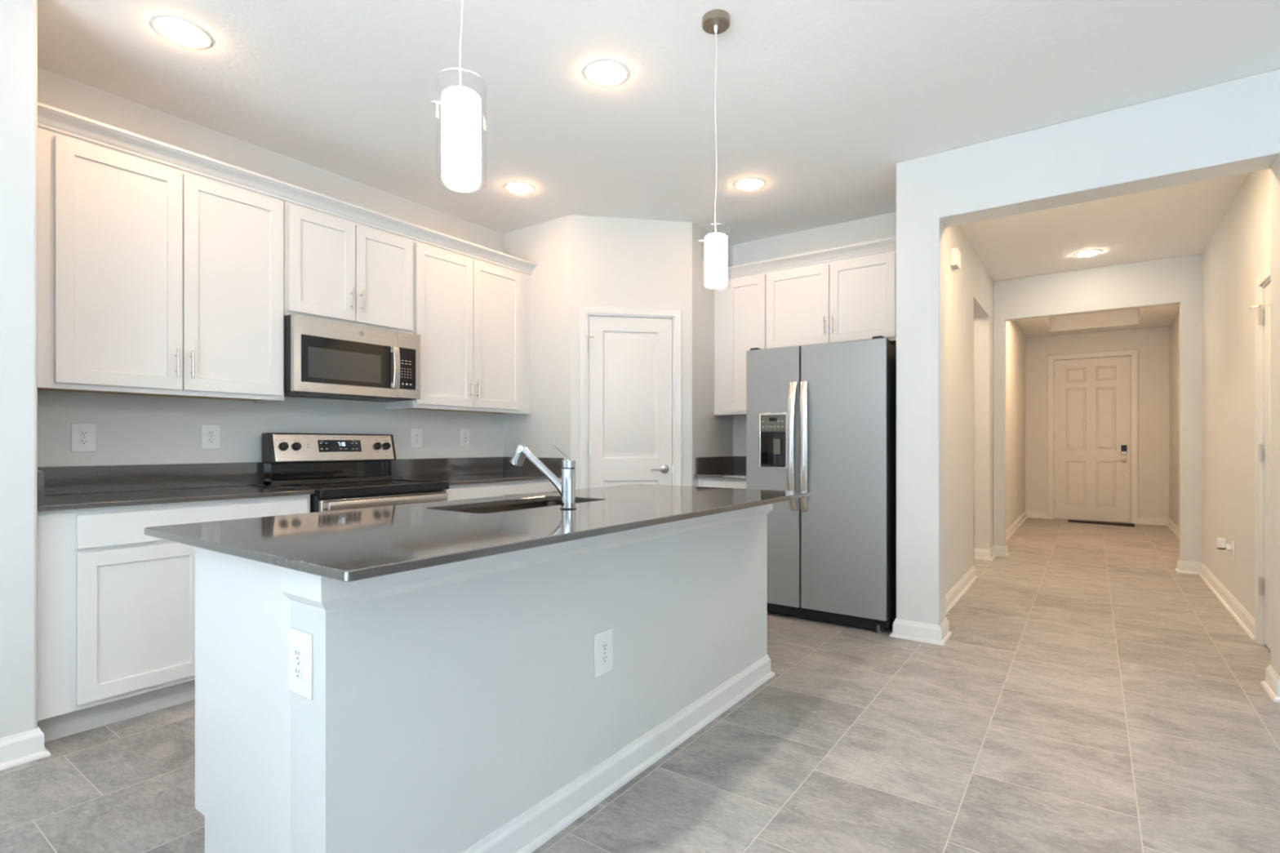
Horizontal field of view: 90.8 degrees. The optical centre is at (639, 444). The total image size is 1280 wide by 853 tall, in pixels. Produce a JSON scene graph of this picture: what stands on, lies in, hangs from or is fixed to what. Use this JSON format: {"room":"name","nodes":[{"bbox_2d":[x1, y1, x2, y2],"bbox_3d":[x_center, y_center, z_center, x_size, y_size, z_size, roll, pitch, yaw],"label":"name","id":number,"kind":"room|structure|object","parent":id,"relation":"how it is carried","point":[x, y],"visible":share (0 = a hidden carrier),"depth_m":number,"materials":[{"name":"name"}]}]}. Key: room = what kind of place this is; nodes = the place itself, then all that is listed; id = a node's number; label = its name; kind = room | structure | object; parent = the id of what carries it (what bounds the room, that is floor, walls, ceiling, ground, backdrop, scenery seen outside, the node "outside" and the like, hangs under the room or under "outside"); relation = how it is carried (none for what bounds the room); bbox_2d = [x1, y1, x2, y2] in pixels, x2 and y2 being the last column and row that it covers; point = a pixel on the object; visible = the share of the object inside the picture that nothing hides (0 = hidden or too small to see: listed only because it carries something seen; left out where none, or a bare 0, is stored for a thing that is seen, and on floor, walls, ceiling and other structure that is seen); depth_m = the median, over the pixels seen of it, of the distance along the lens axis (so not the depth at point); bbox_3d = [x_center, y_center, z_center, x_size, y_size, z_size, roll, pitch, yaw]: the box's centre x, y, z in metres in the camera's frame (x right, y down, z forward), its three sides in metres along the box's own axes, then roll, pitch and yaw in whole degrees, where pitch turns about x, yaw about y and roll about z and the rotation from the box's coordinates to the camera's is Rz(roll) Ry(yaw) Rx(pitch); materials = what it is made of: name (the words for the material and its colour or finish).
{"room":"kitchen","nodes":[
{"label":"kitchen","id":0,"kind":"room"},
{"bbox_2d":[0,0,37,737],"bbox_3d":[-3.981,-0.264,0.386,0.665,2.810,5.197,0,0,36],"label":"wall","id":1,"kind":"structure","parent":0,"point":[18,18],"depth_m":2.26,"materials":[{"name":"white paint"}]},
{"bbox_2d":[0,726,50,770],"bbox_3d":[-3.699,1.089,0.275,0.133,0.105,5.105,0,0,36],"label":"baseboard","id":2,"kind":"structure","parent":1,"relation":"attached to","point":[21,748],"depth_m":2.26,"materials":[{"name":"white paint"}]},
{"bbox_2d":[37,66,503,485],"bbox_3d":[-1.574,-0.264,4.426,0.120,2.810,4.430,0,0,36],"label":"wall","id":3,"kind":"structure","parent":0,"point":[131,429],"depth_m":3.40,"materials":[{"name":"white paint"}]},
{"bbox_2d":[71,423,95,451],"bbox_3d":[-2.573,-0.030,2.919,0.009,0.130,0.088,0,0,36],"label":"wall outlet","id":4,"kind":"object","parent":3,"relation":"attached to","point":[82,435],"visible":1,"depth_m":2.92,"materials":[{"name":"white plastic"}]},
{"bbox_2d":[79,430,88,436],"bbox_3d":[-2.571,-0.049,2.917,0.003,0.029,0.033,0,0,36],"label":"receptacle","id":5,"kind":"object","parent":4,"relation":"attached to","point":[82,433],"depth_m":2.92,"materials":[{"name":"grey plastic"}]},
{"bbox_2d":[79,438,88,444],"bbox_3d":[-2.571,-0.010,2.917,0.003,0.029,0.033,0,0,36],"label":"receptacle","id":6,"kind":"object","parent":4,"relation":"attached to","point":[82,441],"depth_m":2.92,"materials":[{"name":"grey plastic"}]},
{"bbox_2d":[37,462,264,495],"bbox_3d":[-2.421,0.164,3.119,0.020,0.126,1.062,0,0,36],"label":"backsplash","id":7,"kind":"structure","parent":3,"relation":"attached to","point":[60,480],"depth_m":3.10,"materials":[{"name":"grey stone"}]},
{"bbox_2d":[37,126,284,403],"bbox_3d":[-2.294,-0.767,3.011,0.355,1.073,1.031,0,0,36],"label":"upper cabinet","id":8,"kind":"object","parent":3,"relation":"attached to","point":[154,278],"visible":0.87,"depth_m":2.88,"materials":[{"name":"white paint"}]},
{"bbox_2d":[200,424,220,448],"bbox_3d":[-2.271,-0.038,3.341,0.009,0.130,0.090,0,0,36],"label":"wall outlet","id":9,"kind":"object","parent":3,"relation":"attached to","point":[210,433],"visible":1,"depth_m":3.34,"materials":[{"name":"white plastic"}]},
{"bbox_2d":[207,430,214,435],"bbox_3d":[-2.269,-0.057,3.340,0.003,0.029,0.033,0,0,36],"label":"receptacle","id":10,"kind":"object","parent":9,"relation":"attached to","point":[210,433],"depth_m":3.34,"materials":[{"name":"grey plastic"}]},
{"bbox_2d":[207,437,214,443],"bbox_3d":[-2.269,-0.018,3.340,0.003,0.029,0.033,0,0,36],"label":"receptacle","id":11,"kind":"object","parent":9,"relation":"attached to","point":[210,440],"depth_m":3.34,"materials":[{"name":"grey plastic"}]},
{"bbox_2d":[284,200,413,333],"bbox_3d":[-1.766,-0.995,3.751,0.355,0.617,0.784,0,0,36],"label":"upper cabinet","id":12,"kind":"object","parent":3,"relation":"attached to","point":[337,268],"visible":0.84,"depth_m":3.61,"materials":[{"name":"white paint"}]},
{"bbox_2d":[284,314,420,402],"bbox_3d":[-1.735,-0.477,3.717,0.439,0.412,0.765,0,0,36],"label":"microwave","id":13,"kind":"object","parent":12,"relation":"attached to","point":[324,358],"visible":0.98,"depth_m":3.56,"materials":[{"name":"grey metal"}]},
{"bbox_2d":[410,428,422,447],"bbox_3d":[-1.543,-0.042,4.359,0.009,0.130,0.088,0,0,36],"label":"wall outlet","id":14,"kind":"object","parent":3,"relation":"attached to","point":[415,433],"visible":1,"depth_m":4.35,"materials":[{"name":"white plastic"}]},
{"bbox_2d":[391,457,503,478],"bbox_3d":[-1.399,0.164,4.549,0.020,0.126,1.113,0,0,36],"label":"backsplash","id":15,"kind":"structure","parent":3,"relation":"attached to","point":[400,468],"depth_m":4.53,"materials":[{"name":"grey stone"}]},
{"bbox_2d":[386,239,529,414],"bbox_3d":[-1.238,-0.767,4.487,0.355,1.073,1.026,0,0,36],"label":"upper cabinet","id":16,"kind":"object","parent":3,"relation":"attached to","point":[470,313],"depth_m":4.34,"materials":[{"name":"white paint"}]},
{"bbox_2d":[37,102,536,275],"bbox_3d":[-1.638,-1.332,3.656,0.066,0.072,2.842,0,0,36],"label":"crown molding","id":17,"kind":"structure","parent":16,"relation":"attached to","point":[50,117],"depth_m":3.18,"materials":[{"name":"white paint"}]},
{"bbox_2d":[460,429,469,446],"bbox_3d":[-1.300,-0.045,4.698,0.010,0.130,0.080,0,0,36],"label":"wall outlet","id":18,"kind":"object","parent":3,"relation":"attached to","point":[464,433],"visible":1,"depth_m":4.69,"materials":[{"name":"white plastic"}]},
{"bbox_2d":[463,433,466,442],"bbox_3d":[-1.298,-0.045,4.696,0.003,0.067,0.033,0,0,36],"label":"receptacle","id":19,"kind":"object","parent":18,"relation":"attached to","point":[464,434],"depth_m":4.69,"materials":[{"name":"grey plastic"}]},
{"bbox_2d":[503,214,733,489],"bbox_3d":[-0.122,-0.264,4.944,1.885,2.810,0.583,0,0,-8],"label":"wall","id":20,"kind":"structure","parent":0,"point":[586,260],"depth_m":4.72,"materials":[{"name":"white paint"}]},
{"bbox_2d":[585,315,673,488],"bbox_3d":[-0.074,0.095,4.658,0.662,2.068,0.104,0,0,-10],"label":"door","id":21,"kind":"structure","parent":20,"relation":"in","point":[630,358],"depth_m":4.68,"materials":[{"name":"white paint"}]},
{"bbox_2d":[579,305,681,488],"bbox_3d":[-0.073,0.066,4.715,0.764,2.151,0.134,0,0,-10],"label":"trim","id":22,"kind":"structure","parent":20,"relation":"attached to","point":[675,315],"depth_m":4.65,"materials":[{"name":"white paint"}]},
{"bbox_2d":[0,517,1279,852],"bbox_3d":[2.117,1.191,2.789,8.400,0.100,16.600,0,0,36],"label":"floor","id":23,"kind":"structure","parent":0,"point":[1086,693],"depth_m":2.39,"materials":[{"name":"tile"}]},
{"bbox_2d":[37,493,310,742],"bbox_3d":[-2.173,0.695,2.912,0.668,0.893,1.010,0,0,36],"label":"base cabinet","id":24,"kind":"object","parent":23,"relation":"on","point":[116,602],"visible":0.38,"depth_m":2.53,"materials":[{"name":"white paint"}]},
{"bbox_2d":[37,462,315,511],"bbox_3d":[-2.164,0.174,2.935,0.654,0.146,1.062,0,0,36],"label":"countertop","id":25,"kind":"structure","parent":24,"relation":"on","point":[60,487],"depth_m":2.99,"materials":[{"name":"grey stone"}]},
{"bbox_2d":[262,432,448,512],"bbox_3d":[-1.614,0.540,3.615,0.699,1.203,0.767,0,0,36],"label":"range","id":26,"kind":"object","parent":23,"relation":"on","point":[345,471],"visible":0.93,"depth_m":3.59,"materials":[{"name":"grey metal"}]},
{"bbox_2d":[266,479,448,497],"bbox_3d":[-1.588,0.244,3.596,0.584,0.046,0.767,0,0,36],"label":"cooktop","id":27,"kind":"object","parent":26,"relation":"in","point":[324,488],"depth_m":3.51,"materials":[{"name":"black glass"}]},
{"bbox_2d":[195,503,774,852],"bbox_3d":[-0.287,0.695,2.409,0.724,0.893,2.261,0,0,36],"label":"kitchen island","id":28,"kind":"object","parent":23,"relation":"on","point":[458,707],"visible":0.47,"depth_m":1.66,"materials":[{"name":"white paint"}]},
{"bbox_2d":[288,626,312,700],"bbox_3d":[-0.740,0.476,1.372,0.098,0.140,0.009,0,0,36],"label":"wall outlet","id":29,"kind":"object","parent":28,"relation":"attached to","point":[300,642],"visible":1,"depth_m":1.36,"materials":[{"name":"white plastic"}]},
{"bbox_2d":[293,647,302,662],"bbox_3d":[-0.742,0.457,1.370,0.033,0.029,0.003,0,0,36],"label":"receptacle","id":30,"kind":"object","parent":29,"relation":"attached to","point":[297,651],"depth_m":1.37,"materials":[{"name":"grey plastic"}]},
{"bbox_2d":[293,665,302,679],"bbox_3d":[-0.742,0.496,1.370,0.033,0.029,0.003,0,0,36],"label":"receptacle","id":31,"kind":"object","parent":29,"relation":"attached to","point":[297,668],"depth_m":1.37,"materials":[{"name":"grey plastic"}]},
{"bbox_2d":[144,484,811,582],"bbox_3d":[-0.267,0.237,2.368,1.022,0.020,2.318,0,0,36],"label":"island countertop","id":32,"kind":"structure","parent":28,"relation":"on","point":[346,545],"depth_m":1.73,"materials":[{"name":"grey stone"}]},
{"bbox_2d":[448,500,582,513],"bbox_3d":[-0.453,0.344,2.424,0.361,0.192,0.701,0,0,36],"label":"undermount sink","id":33,"kind":"object","parent":32,"relation":"in","point":[504,508],"visible":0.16,"depth_m":2.62,"materials":[{"name":"grey metal"}]},
{"bbox_2d":[510,444,576,509],"bbox_3d":[-0.355,0.113,2.295,0.310,0.227,0.057,0,0,36],"label":"kitchen faucet","id":34,"kind":"object","parent":32,"relation":"on","point":[566,487],"visible":1,"depth_m":2.22,"materials":[{"name":"silver metal"}]},
{"bbox_2d":[594,627,613,677],"bbox_3d":[-0.117,0.681,2.063,0.009,0.140,0.092,0,0,36],"label":"wall outlet","id":35,"kind":"object","parent":28,"relation":"attached to","point":[603,641],"visible":1,"depth_m":2.06,"materials":[{"name":"white plastic"}]},
{"bbox_2d":[601,641,608,652],"bbox_3d":[-0.115,0.662,2.062,0.003,0.029,0.033,0,0,36],"label":"receptacle","id":36,"kind":"object","parent":35,"relation":"attached to","point":[604,644],"depth_m":2.06,"materials":[{"name":"grey plastic"}]},
{"bbox_2d":[601,653,608,663],"bbox_3d":[-0.115,0.701,2.062,0.003,0.029,0.033,0,0,36],"label":"receptacle","id":37,"kind":"object","parent":35,"relation":"attached to","point":[604,656],"depth_m":2.06,"materials":[{"name":"grey plastic"}]},
{"bbox_2d":[443,478,560,500],"bbox_3d":[-1.120,0.695,4.385,0.668,0.893,1.055,0,0,36],"label":"base cabinet","id":38,"kind":"object","parent":23,"relation":"on","point":[462,491],"visible":0.09,"depth_m":4.14,"materials":[{"name":"white paint"}]},
{"bbox_2d":[391,457,564,484],"bbox_3d":[-1.141,0.174,4.364,0.654,0.146,1.113,0,0,36],"label":"countertop","id":39,"kind":"structure","parent":38,"relation":"on","point":[456,471],"depth_m":4.56,"materials":[{"name":"grey stone"}]},
{"bbox_2d":[697,476,746,488],"bbox_3d":[0.813,0.695,4.876,0.530,0.893,0.633,0,0,36],"label":"base cabinet","id":40,"kind":"object","parent":23,"relation":"on","point":[725,482],"visible":0.09,"depth_m":4.68,"materials":[{"name":"white paint"}]},
{"bbox_2d":[694,456,746,478],"bbox_3d":[0.811,0.174,4.874,0.531,0.146,0.637,0,0,36],"label":"countertop","id":41,"kind":"structure","parent":40,"relation":"on","point":[729,467],"depth_m":4.97,"materials":[{"name":"grey stone"}]},
{"bbox_2d":[746,335,896,633],"bbox_3d":[1.308,0.246,4.308,0.911,1.790,0.869,0,0,36],"label":"refrigerator","id":42,"kind":"object","parent":23,"relation":"on","point":[821,418],"visible":0.94,"depth_m":3.94,"materials":[{"name":"grey metal"}]},
{"bbox_2d":[1067,520,1134,526],"bbox_3d":[6.612,1.135,9.059,0.780,0.011,0.370,0,0,36],"label":"door mat","id":43,"kind":"object","parent":23,"relation":"on","point":[1068,521],"visible":1,"depth_m":9.05,"materials":[{"name":"black"}]},
{"bbox_2d":[37,0,1279,337],"bbox_3d":[2.088,-1.809,2.748,8.400,0.300,16.500,0,0,36],"label":"ceiling","id":44,"kind":"structure","parent":0,"point":[820,102],"depth_m":2.98,"materials":[{"name":"white paint"}]},
{"bbox_2d":[152,17,212,48],"bbox_3d":[-1.856,-1.658,2.562,0.196,0.022,0.196,0,0,36],"label":"recessed light","id":45,"kind":"object","parent":44,"relation":"in","point":[178,31],"visible":1,"depth_m":2.54,"materials":[{"name":"white paint"}]},
{"bbox_2d":[431,0,480,175],"bbox_3d":[-0.412,-1.140,1.477,0.122,1.058,0.125,0,0,36],"label":"pendant light","id":46,"kind":"object","parent":44,"relation":"hanging from","point":[460,105],"visible":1,"depth_m":1.44,"materials":[{"name":"white glass"}]},
{"bbox_2d":[504,182,534,194],"bbox_3d":[-0.784,-1.658,4.113,0.196,0.022,0.196,0,0,36],"label":"recessed light","id":47,"kind":"object","parent":44,"relation":"in","point":[517,188],"visible":1,"depth_m":4.08,"materials":[{"name":"white paint"}]},
{"bbox_2d":[584,60,627,86],"bbox_3d":[-0.151,-1.658,2.844,0.196,0.022,0.196,0,0,36],"label":"recessed light","id":48,"kind":"object","parent":44,"relation":"in","point":[602,73],"visible":1,"depth_m":2.82,"materials":[{"name":"white paint"}]},
{"bbox_2d":[698,8,729,281],"bbox_3d":[0.303,-1.140,2.476,0.122,1.058,0.125,0,0,36],"label":"pendant light","id":49,"kind":"object","parent":44,"relation":"hanging from","point":[717,21],"visible":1,"depth_m":2.44,"materials":[{"name":"white glass"}]},
{"bbox_2d":[733,177,764,191],"bbox_3d":[0.704,-1.658,4.051,0.196,0.022,0.196,0,0,36],"label":"recessed light","id":50,"kind":"object","parent":44,"relation":"in","point":[747,184],"visible":1,"depth_m":4.02,"materials":[{"name":"white paint"}]},
{"bbox_2d":[1074,249,1102,257],"bbox_3d":[3.911,-1.658,5.509,0.196,0.022,0.196,0,0,36],"label":"recessed light","id":51,"kind":"object","parent":44,"relation":"in","point":[1089,252],"visible":1,"depth_m":5.48,"materials":[{"name":"white paint"}]},
{"bbox_2d":[733,211,896,456],"bbox_3d":[1.375,-0.264,4.937,1.618,2.810,0.120,0,0,36],"label":"wall","id":52,"kind":"structure","parent":0,"point":[881,226],"depth_m":4.92,"materials":[{"name":"white paint"}]},
{"bbox_2d":[733,456,746,471],"bbox_3d":[0.990,0.164,5.125,0.531,0.126,0.020,0,0,36],"label":"backsplash","id":53,"kind":"structure","parent":52,"relation":"attached to","point":[740,462],"depth_m":5.23,"materials":[{"name":"grey stone"}]},
{"bbox_2d":[714,272,766,416],"bbox_3d":[0.852,-0.767,5.004,0.445,1.073,0.379,0,0,36],"label":"upper cabinet","id":54,"kind":"object","parent":52,"relation":"attached to","point":[740,302],"visible":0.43,"depth_m":4.90,"materials":[{"name":"white paint"}]},
{"bbox_2d":[766,250,896,348],"bbox_3d":[1.460,-0.999,4.570,1.048,0.610,0.379,0,0,36],"label":"upper cabinet","id":55,"kind":"object","parent":52,"relation":"attached to","point":[851,299],"visible":0.7,"depth_m":4.44,"materials":[{"name":"white paint"}]},
{"bbox_2d":[727,236,896,279],"bbox_3d":[1.180,-1.332,4.561,1.494,0.072,0.066,0,0,36],"label":"crown molding","id":56,"kind":"structure","parent":55,"relation":"attached to","point":[885,245],"depth_m":4.51,"materials":[{"name":"white paint"}]},
{"bbox_2d":[973,317,974,551],"bbox_3d":[2.339,-0.264,6.318,1.656,2.810,2.200,0,0,36],"label":"wall","id":57,"kind":"structure","parent":0,"point":[974,317],"depth_m":6.69,"materials":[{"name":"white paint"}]},
{"bbox_2d":[946,225,1025,593],"bbox_3d":[3.818,-0.264,6.862,0.137,2.810,7.334,0,0,36],"label":"wall","id":58,"kind":"structure","parent":0,"point":[969,288],"depth_m":5.38,"materials":[{"name":"white paint"}]},
{"bbox_2d":[889,565,977,645],"bbox_3d":[2.221,1.089,4.525,0.293,0.105,2.135,0,0,36],"label":"baseboard","id":59,"kind":"object","parent":58,"relation":"attached to","point":[936,634],"visible":0.91,"depth_m":3.71,"materials":[{"name":"white paint"}]},
{"bbox_2d":[950,248,960,270],"bbox_3d":[2.273,-1.321,4.546,0.045,0.145,0.140,0,0,36],"label":"door chime","id":60,"kind":"object","parent":58,"relation":"attached to","point":[955,255],"visible":1,"depth_m":4.50,"materials":[{"name":"white plastic"}]},
{"bbox_2d":[951,265,959,270],"bbox_3d":[2.274,-1.272,4.545,0.034,0.002,0.120,0,0,36],"label":"speaker grille","id":61,"kind":"object","parent":60,"relation":"attached to","point":[954,267],"depth_m":4.54,"materials":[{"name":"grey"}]},
{"bbox_2d":[973,511,1048,560],"bbox_3d":[4.777,1.089,7.945,0.308,0.105,4.467,0,0,37],"label":"baseboard","id":62,"kind":"structure","parent":58,"relation":"attached to","point":[989,554],"depth_m":6.49,"materials":[{"name":"white paint"}]},
{"bbox_2d":[896,69,1279,675],"bbox_3d":[3.671,-0.264,2.335,5.144,2.810,0.203,0,0,36],"label":"wall","id":63,"kind":"structure","parent":0,"point":[1232,127],"depth_m":3.45,"materials":[{"name":"white paint"}]},
{"bbox_2d":[1260,664,1279,702],"bbox_3d":[4.232,1.089,1.934,3.324,0.105,0.259,0,0,36],"label":"baseboard","id":64,"kind":"structure","parent":63,"relation":"attached to","point":[1271,685],"depth_m":2.87,"materials":[{"name":"white paint"}]},
{"bbox_2d":[993,253,1201,562],"bbox_3d":[4.350,-0.264,6.005,1.726,2.810,0.110,0,0,36],"label":"wall","id":65,"kind":"structure","parent":0,"point":[1175,280],"depth_m":5.80,"materials":[{"name":"white paint"}]},
{"bbox_2d":[1025,325,1169,518],"bbox_3d":[6.734,-0.264,9.371,1.963,2.810,0.140,0,0,36],"label":"wall","id":66,"kind":"structure","parent":0,"point":[1152,344],"depth_m":9.01,"materials":[{"name":"white paint"}]},
{"bbox_2d":[1053,355,1130,523],"bbox_3d":[6.683,-0.066,9.357,0.938,2.414,0.124,0,0,36],"label":"door","id":67,"kind":"structure","parent":66,"relation":"in","point":[1092,396],"depth_m":9.34,"materials":[{"name":"white paint"}]},
{"bbox_2d":[1047,349,1137,524],"bbox_3d":[6.699,-0.109,9.369,1.090,2.500,0.134,0,0,36],"label":"trim","id":68,"kind":"structure","parent":66,"relation":"attached to","point":[1133,353],"depth_m":9.12,"materials":[{"name":"white paint"}]},
{"bbox_2d":[1169,311,1179,527],"bbox_3d":[6.280,-0.264,7.152,0.120,2.810,4.000,0,0,36],"label":"wall","id":69,"kind":"structure","parent":0,"point":[1175,325],"depth_m":8.23,"materials":[{"name":"white paint"}]},
{"bbox_2d":[1136,516,1254,640],"bbox_3d":[5.380,1.089,6.307,0.362,0.105,6.420,0,0,36],"label":"baseboard","id":70,"kind":"structure","parent":69,"relation":"attached to","point":[1246,620],"depth_m":4.91,"materials":[{"name":"white paint"}]},
{"bbox_2d":[1201,168,1270,617],"bbox_3d":[4.034,-0.264,4.182,0.120,2.810,3.224,0,0,36],"label":"wall","id":71,"kind":"structure","parent":0,"point":[1237,251],"depth_m":4.37,"materials":[{"name":"white paint"}]},
{"bbox_2d":[1231,541,1234,560],"bbox_3d":[4.041,0.726,4.302,0.009,0.125,0.080,0,0,36],"label":"wall outlet","id":72,"kind":"object","parent":71,"relation":"attached to","point":[1233,542],"visible":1,"depth_m":4.29,"materials":[{"name":"white plastic"}]},
{"bbox_2d":[1216,537,1231,550],"bbox_3d":[4.006,0.687,4.327,0.075,0.082,0.046,0,0,36],"label":"plug","id":73,"kind":"object","parent":72,"relation":"attached to","point":[1220,542],"visible":1,"depth_m":4.32,"materials":[{"name":"white plastic"}]},
{"bbox_2d":[1216,537,1226,548],"bbox_3d":[3.994,0.679,4.336,0.045,0.065,0.044,0,0,36],"label":"bottle","id":74,"kind":"object","parent":73,"relation":"on","point":[1220,542],"depth_m":4.32,"materials":[{"name":"white plastic"}]},
{"bbox_2d":[1248,282,1270,648],"bbox_3d":[3.320,0.120,3.298,0.104,2.018,0.788,0,0,36],"label":"door","id":75,"kind":"structure","parent":71,"relation":"in","point":[1267,289],"depth_m":3.52,"materials":[{"name":"white paint"}]},
{"bbox_2d":[1254,264,1270,644],"bbox_3d":[3.355,0.091,3.253,0.134,2.101,0.897,0,0,36],"label":"trim","id":76,"kind":"structure","parent":71,"relation":"attached to","point":[1263,279],"depth_m":3.60,"materials":[{"name":"white paint"}]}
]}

